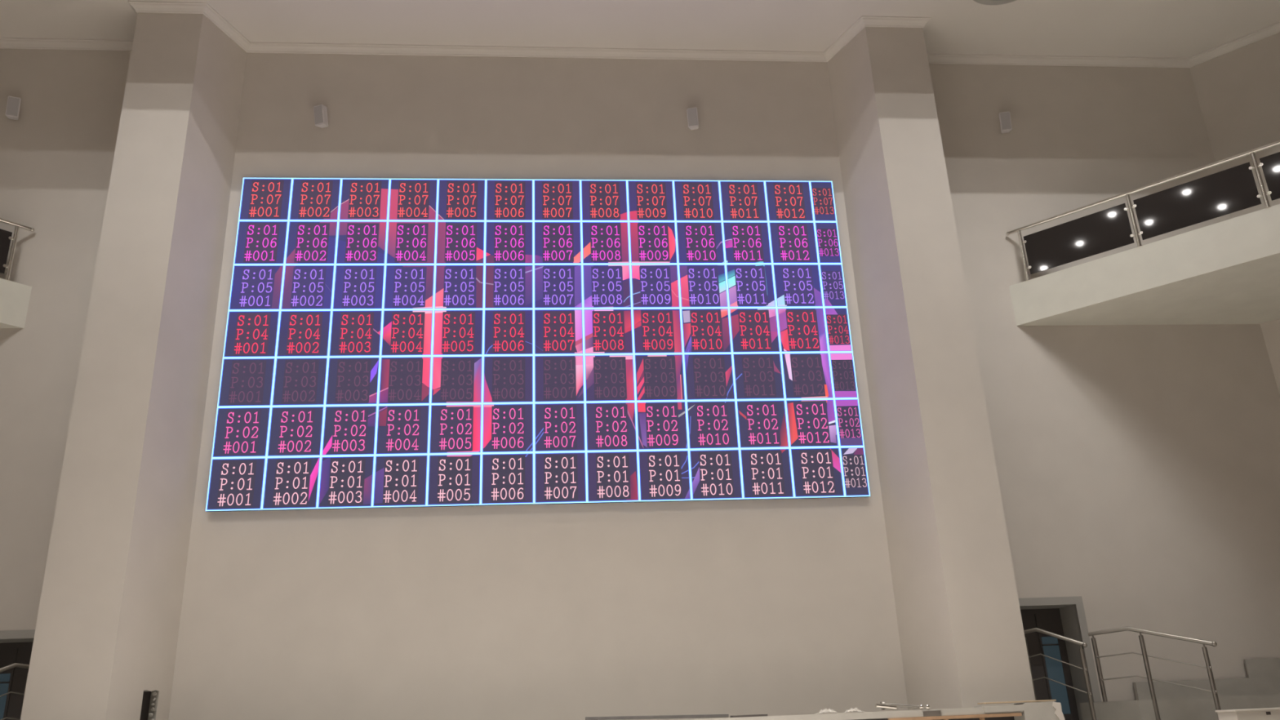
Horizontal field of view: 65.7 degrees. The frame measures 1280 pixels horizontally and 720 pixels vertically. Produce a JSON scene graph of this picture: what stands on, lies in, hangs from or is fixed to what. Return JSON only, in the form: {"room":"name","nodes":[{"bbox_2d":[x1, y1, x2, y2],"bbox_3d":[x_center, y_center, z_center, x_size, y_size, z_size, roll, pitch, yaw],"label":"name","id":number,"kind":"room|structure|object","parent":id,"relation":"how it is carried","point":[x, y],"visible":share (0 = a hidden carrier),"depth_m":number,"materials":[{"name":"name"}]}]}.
{"room":"conference hall","nodes":[
{"label":"conference hall","id":0,"kind":"room"},
{"bbox_2d":[0,48,1279,719],"bbox_3d":[-1.779,0.496,18.904,29.490,15.470,0.001,-1,-20,-5],"label":"wall","id":1,"kind":"structure","parent":0,"point":[1138,466],"depth_m":18.81,"materials":[{"name":"beige paint"}]},
{"bbox_2d":[4,95,21,119],"bbox_3d":[-12.556,-5.035,19.893,0.226,0.449,0.351,7,-22,-24],"label":"wall speaker","id":2,"kind":"object","parent":1,"relation":"attached to","point":[13,104],"visible":1,"depth_m":19.78,"materials":[{"name":"white plastic"}]},
{"bbox_2d":[6,97,19,116],"bbox_3d":[-12.502,-5.054,19.776,0.190,0.359,0.095,7,-22,-24],"label":"grille","id":3,"kind":"object","parent":2,"relation":"attached to","point":[13,103],"depth_m":19.77,"materials":[{"name":"grey"}]},
{"bbox_2d":[0,629,35,719],"bbox_3d":[-10.444,5.742,16.583,1.790,2.310,0.710,-1,-20,-5],"label":"door","id":4,"kind":"structure","parent":1,"relation":"in","point":[15,646],"depth_m":16.95,"materials":[{"name":"grey"}]},
{"bbox_2d":[313,104,328,128],"bbox_3d":[-6.526,-4.992,20.378,0.226,0.449,0.351,-9,-21,18],"label":"wall speaker","id":5,"kind":"object","parent":1,"relation":"attached to","point":[321,118],"visible":1,"depth_m":20.26,"materials":[{"name":"white plastic"}]},
{"bbox_2d":[313,105,323,124],"bbox_3d":[-6.568,-5.009,20.256,0.190,0.359,0.095,-9,-21,18],"label":"grille","id":6,"kind":"object","parent":5,"relation":"attached to","point":[318,109],"depth_m":20.25,"materials":[{"name":"grey"}]},
{"bbox_2d":[205,177,870,511],"bbox_3d":[-1.815,-0.525,19.211,12.000,6.720,0.128,-1,-20,-5],"label":"video wall","id":7,"kind":"structure","parent":1,"relation":"attached to","point":[389,343],"depth_m":19.03,"materials":[{"name":"multicoloured"}]},
{"bbox_2d":[686,106,698,129],"bbox_3d":[1.133,-5.107,21.051,0.226,0.449,0.351,-6,-21,10],"label":"wall speaker","id":8,"kind":"object","parent":1,"relation":"attached to","point":[692,114],"visible":1,"depth_m":20.93,"materials":[{"name":"white plastic"}]},
{"bbox_2d":[687,107,697,125],"bbox_3d":[1.108,-5.126,20.925,0.190,0.359,0.095,-6,-21,10],"label":"grille","id":9,"kind":"object","parent":8,"relation":"attached to","point":[692,114],"depth_m":20.92,"materials":[{"name":"grey"}]},
{"bbox_2d":[999,111,1012,133],"bbox_3d":[7.957,-5.165,21.638,0.226,0.449,0.351,-6,-21,10],"label":"wall speaker","id":10,"kind":"object","parent":1,"relation":"attached to","point":[1006,126],"visible":1,"depth_m":21.51,"materials":[{"name":"white plastic"}]},
{"bbox_2d":[1000,111,1011,129],"bbox_3d":[7.933,-5.185,21.512,0.190,0.359,0.095,-6,-21,10],"label":"grille","id":11,"kind":"object","parent":10,"relation":"attached to","point":[1005,117],"depth_m":21.51,"materials":[{"name":"grey"}]},
{"bbox_2d":[1018,595,1102,719],"bbox_3d":[7.259,5.565,18.114,1.790,2.310,0.710,-1,-20,-5],"label":"door","id":12,"kind":"structure","parent":1,"relation":"in","point":[1064,616],"depth_m":18.32,"materials":[{"name":"grey"}]},
{"bbox_2d":[0,0,1279,57],"bbox_3d":[-1.088,-15.945,9.023,50.490,8.580,30.000,-1,-20,-5],"label":"ceiling","id":13,"kind":"structure","parent":0,"point":[1165,28],"depth_m":20.85,"materials":[{"name":"paint"}]},
{"bbox_2d":[973,0,1016,4],"bbox_3d":[7.387,-7.626,19.922,1.600,0.155,1.600,-1,-20,-5],"label":"ceiling lamp","id":14,"kind":"object","parent":13,"relation":"attached to","point":[981,2],"visible":1,"depth_m":20.55,"materials":[{"name":"grey"}]},
{"bbox_2d":[1189,32,1279,395],"bbox_3d":[22.080,-8.575,9.339,6.442,24.000,31.784,7,-22,-23],"label":"wall","id":15,"kind":"structure","parent":0,"point":[1237,91],"depth_m":21.77,"materials":[{"name":"beige paint"}]},
{"bbox_2d":[0,0,1279,67],"bbox_3d":[-1.667,-8.477,16.575,50.490,0.160,10.606,-1,-20,-5],"label":"crown molding","id":16,"kind":"structure","parent":15,"relation":"attached to","point":[138,6],"depth_m":21.43,"materials":[{"name":"paint"}]},
{"bbox_2d":[1008,204,1279,325],"bbox_3d":[15.710,-2.960,16.179,18.134,0.885,3.709,-18,-26,37],"label":"balcony","id":17,"kind":"object","parent":15,"relation":"attached to","point":[1226,272],"visible":1,"depth_m":19.01,"materials":[{"name":"paint"}]},
{"bbox_2d":[1005,140,1279,280],"bbox_3d":[10.309,-2.980,18.538,6.872,1.208,0.120,-18,-26,37],"label":"glass balustrade","id":18,"kind":"object","parent":17,"relation":"on","point":[1233,189],"visible":1,"depth_m":18.92,"materials":[{"name":"black glass"}]},
{"bbox_3d":[-0.373,2.907,2.928,50.490,0.200,31.600,-1,-20,-5],"label":"floor","id":19,"kind":"structure","parent":0,"visible":0},
{"bbox_2d":[20,13,246,719],"bbox_3d":[-8.845,0.358,17.728,1.760,15.470,1.200,-1,-20,-5],"label":"pillar","id":20,"kind":"structure","parent":19,"relation":"on","point":[104,645],"depth_m":17.29,"materials":[{"name":"beige paint"}]},
{"bbox_2d":[684,703,1062,719],"bbox_3d":[-1.419,6.573,15.442,15.800,1.655,2.299,-1,-20,-5],"label":"stage","id":21,"kind":"object","parent":19,"relation":"on","point":[882,715],"visible":0.57,"depth_m":15.08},
{"bbox_2d":[585,714,728,719],"bbox_3d":[0.255,5.378,14.934,2.150,0.045,0.220,1,-20,-5],"label":"plank","id":22,"kind":"object","parent":21,"relation":"on","point":[657,717],"visible":1,"depth_m":14.84,"materials":[{"name":"wood"}]},
{"bbox_2d":[729,714,767,717],"bbox_3d":[1.647,5.391,15.023,0.540,0.030,0.220,-1,-20,-5],"label":"board","id":23,"kind":"object","parent":21,"relation":"on","point":[751,715],"visible":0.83,"depth_m":14.92,"materials":[{"name":"grey"}]},
{"bbox_2d":[875,701,929,710],"bbox_3d":[4.015,5.296,15.205,0.838,0.144,0.157,-1,-20,-5],"label":"handrail offcut","id":24,"kind":"object","parent":21,"relation":"on","point":[882,705],"visible":1,"depth_m":15.16,"materials":[{"name":"silver metal"}]},
{"bbox_2d":[923,710,942,715],"bbox_3d":[4.457,5.386,15.124,0.284,0.070,0.030,-1,-20,-5],"label":"metal plate","id":25,"kind":"object","parent":21,"relation":"attached to","point":[935,712],"visible":1,"depth_m":15.12,"materials":[{"name":"silver metal"}]},
{"bbox_2d":[888,712,1022,719],"bbox_3d":[4.814,5.455,15.147,2.090,0.047,0.055,-1,-20,-5],"label":"batten","id":26,"kind":"object","parent":21,"relation":"attached to","point":[994,715],"visible":1,"depth_m":15.13,"materials":[{"name":"brown wood"}]},
{"bbox_2d":[826,26,1035,710],"bbox_3d":[5.381,0.216,18.958,1.760,15.470,1.200,-1,-20,-5],"label":"pillar","id":27,"kind":"structure","parent":19,"relation":"on","point":[962,634],"depth_m":18.45,"materials":[{"name":"beige paint"}]},
{"bbox_2d":[973,699,1065,719],"bbox_3d":[5.919,6.124,15.155,1.260,1.723,0.405,-1,-20,-5],"label":"concrete pier","id":28,"kind":"object","parent":19,"relation":"on","point":[1046,710],"depth_m":15.24,"materials":[{"name":"beige paint"}]},
{"bbox_2d":[1214,707,1279,719],"bbox_3d":[8.956,5.637,13.825,1.320,1.478,0.450,-1,-20,-5],"label":"cabinet","id":29,"kind":"object","parent":19,"relation":"on","point":[1268,713],"visible":1,"depth_m":13.84,"materials":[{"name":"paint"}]},
{"bbox_3d":[-14.244,6.758,13.830,10.035,1.200,3.199,-1,-20,-5],"label":"landing","id":30,"kind":"object","parent":19,"relation":"on","visible":0},
{"bbox_2d":[0,662,29,719],"bbox_3d":[-10.193,5.630,15.478,0.092,1.737,1.090,-18,-26,37],"label":"stair railing","id":31,"kind":"object","parent":30,"relation":"on","point":[15,664],"visible":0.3,"depth_m":15.88,"materials":[{"name":"silver metal"}]},
{"bbox_3d":[11.494,6.501,16.056,10.035,1.200,3.199,-1,-20,-5],"label":"landing","id":32,"kind":"object","parent":19,"relation":"on","visible":0},
{"bbox_2d":[1023,627,1096,719],"bbox_3d":[7.197,5.455,16.980,1.090,1.737,0.089,-18,-25,36],"label":"stair railing","id":33,"kind":"object","parent":32,"relation":"on","point":[1081,644],"visible":0.84,"depth_m":16.90,"materials":[{"name":"silver metal"}]},
{"bbox_2d":[1088,626,1221,719],"bbox_3d":[8.641,5.274,16.544,1.967,1.663,0.092,-18,-25,37],"label":"stair railing","id":34,"kind":"object","parent":32,"relation":"on","point":[1208,666],"visible":1,"depth_m":16.61,"materials":[{"name":"silver metal"}]},
{"bbox_2d":[1079,657,1279,719],"bbox_3d":[10.471,5.764,17.268,5.300,1.101,1.210,-1,-20,-5],"label":"concrete steps","id":35,"kind":"structure","parent":32,"relation":"on","point":[1261,688],"depth_m":17.12,"materials":[{"name":"grey concrete"}]},
{"bbox_3d":[-20.705,-8.517,4.637,10.500,24.000,30.000,-1,-20,-5],"label":"wall","id":36,"kind":"structure","parent":0,"visible":0},
{"bbox_2d":[0,278,31,328],"bbox_3d":[-18.708,-2.689,13.229,3.567,0.850,17.992,-18,-26,37],"label":"balcony","id":37,"kind":"object","parent":36,"relation":"attached to","point":[15,297],"visible":1,"depth_m":18.47,"materials":[{"name":"paint"}]},
{"bbox_2d":[0,217,35,280],"bbox_3d":[-12.495,-2.282,18.018,0.120,1.208,2.572,-18,-26,37],"label":"glass balustrade","id":38,"kind":"object","parent":37,"relation":"on","point":[6,237],"visible":1,"depth_m":18.68,"materials":[{"name":"silver metal"}]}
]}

